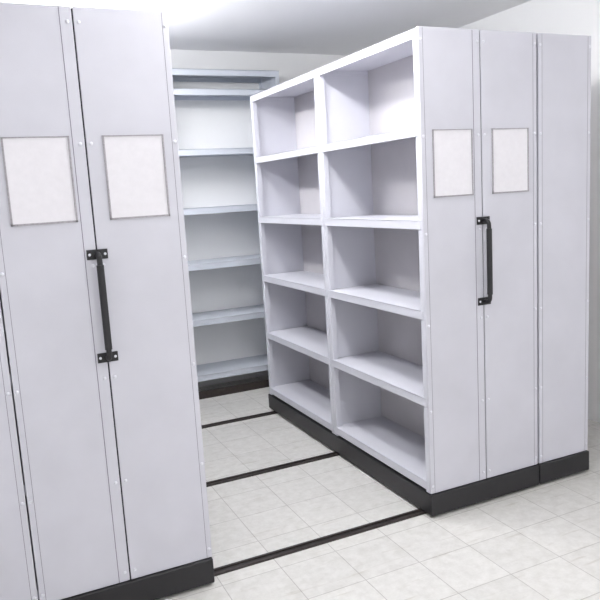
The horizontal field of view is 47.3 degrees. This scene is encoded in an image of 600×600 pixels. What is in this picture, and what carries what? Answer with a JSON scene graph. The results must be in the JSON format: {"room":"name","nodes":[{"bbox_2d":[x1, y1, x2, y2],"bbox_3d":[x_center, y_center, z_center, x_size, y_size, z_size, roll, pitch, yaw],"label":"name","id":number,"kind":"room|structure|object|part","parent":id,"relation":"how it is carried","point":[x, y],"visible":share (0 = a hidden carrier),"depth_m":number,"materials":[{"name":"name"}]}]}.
{"room":"file storage room","nodes":[
{"label":"file storage room","id":0,"kind":"room"},
{"bbox_2d":[170,49,347,386],"bbox_3d":[-1.114,-0.562,5.248,4.350,2.600,0.100,-7,10,-24],"label":"wall","id":1,"kind":"structure","parent":0,"point":[289,66],"depth_m":5.41,"materials":[{"name":"white paint"}]},
{"bbox_2d":[0,0,530,54],"bbox_3d":[0.255,-1.495,1.987,4.350,0.100,6.900,-7,10,-24],"label":"ceiling","id":2,"kind":"structure","parent":0,"point":[324,27],"depth_m":4.47,"materials":[{"name":"white paint"}]},
{"bbox_2d":[156,375,599,599],"bbox_3d":[0.409,1.168,2.407,4.350,0.100,6.900,-7,10,-24],"label":"floor","id":3,"kind":"structure","parent":0,"point":[541,541],"depth_m":3.01,"materials":[{"name":"tile"}]},
{"bbox_2d":[0,304,38,599],"bbox_3d":[-1.658,0.060,2.965,0.645,2.130,1.968,-7,10,-24],"label":"shelving unit","id":4,"kind":"object","parent":3,"relation":"on","point":[17,573],"visible":1,"depth_m":2.34,"materials":[{"name":"white metal"}]},
{"bbox_2d":[0,2,214,599],"bbox_3d":[-1.081,-0.015,3.229,0.645,2.130,1.968,-7,10,-24],"label":"shelving unit","id":5,"kind":"object","parent":3,"relation":"on","point":[95,297],"visible":0.94,"depth_m":2.38,"materials":[{"name":"white metal"}]},
{"bbox_2d":[172,68,278,399],"bbox_3d":[-0.606,-0.489,5.243,0.985,2.400,0.342,-7,10,-24],"label":"shelving unit","id":6,"kind":"object","parent":3,"relation":"on","point":[213,106],"visible":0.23,"depth_m":5.36,"materials":[{"name":"paint"}]},
{"bbox_3d":[-0.474,0.683,5.286,0.923,0.060,0.008,-7,10,-24],"label":"kick plate","id":7,"kind":"part","parent":6,"relation":"part of","materials":[{"name":"metal"}]},
{"bbox_2d":[201,411,276,428],"bbox_3d":[-0.845,0.865,4.436,3.430,0.009,0.044,-7,10,-24],"label":"rail","id":8,"kind":"object","parent":3,"relation":"on","point":[270,412],"depth_m":4.63,"materials":[{"name":"metal"}]},
{"bbox_2d":[206,452,339,486],"bbox_3d":[-0.463,0.970,3.629,3.430,0.009,0.044,-7,10,-24],"label":"rail","id":9,"kind":"object","parent":3,"relation":"on","point":[332,454],"visible":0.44,"depth_m":3.76,"materials":[{"name":"metal"}]},
{"bbox_2d":[214,508,426,576],"bbox_3d":[-0.106,1.069,2.875,3.430,0.009,0.044,-7,10,-24],"label":"rail","id":10,"kind":"object","parent":3,"relation":"on","point":[251,561],"visible":0.44,"depth_m":2.95,"materials":[{"name":"metal"}]},
{"bbox_2d":[250,26,538,515],"bbox_3d":[0.430,-0.211,3.919,0.645,2.130,1.968,-7,10,-24],"label":"shelving unit","id":11,"kind":"object","parent":3,"relation":"on","point":[396,176],"visible":1,"depth_m":3.34,"materials":[{"name":"white metal"}]},
{"bbox_2d":[536,33,590,483],"bbox_3d":[0.863,-0.272,4.140,0.333,2.130,1.925,-7,10,-24],"label":"shelving unit","id":12,"kind":"object","parent":3,"relation":"on","point":[563,61],"visible":0.31,"depth_m":3.27,"materials":[{"name":"white metal"}]},
{"bbox_2d":[460,0,599,422],"bbox_3d":[2.272,-0.407,3.029,0.100,2.600,6.800,-7,10,-24],"label":"wall","id":13,"kind":"structure","parent":0,"point":[569,17],"depth_m":4.10,"materials":[{"name":"white paint"}]}
]}

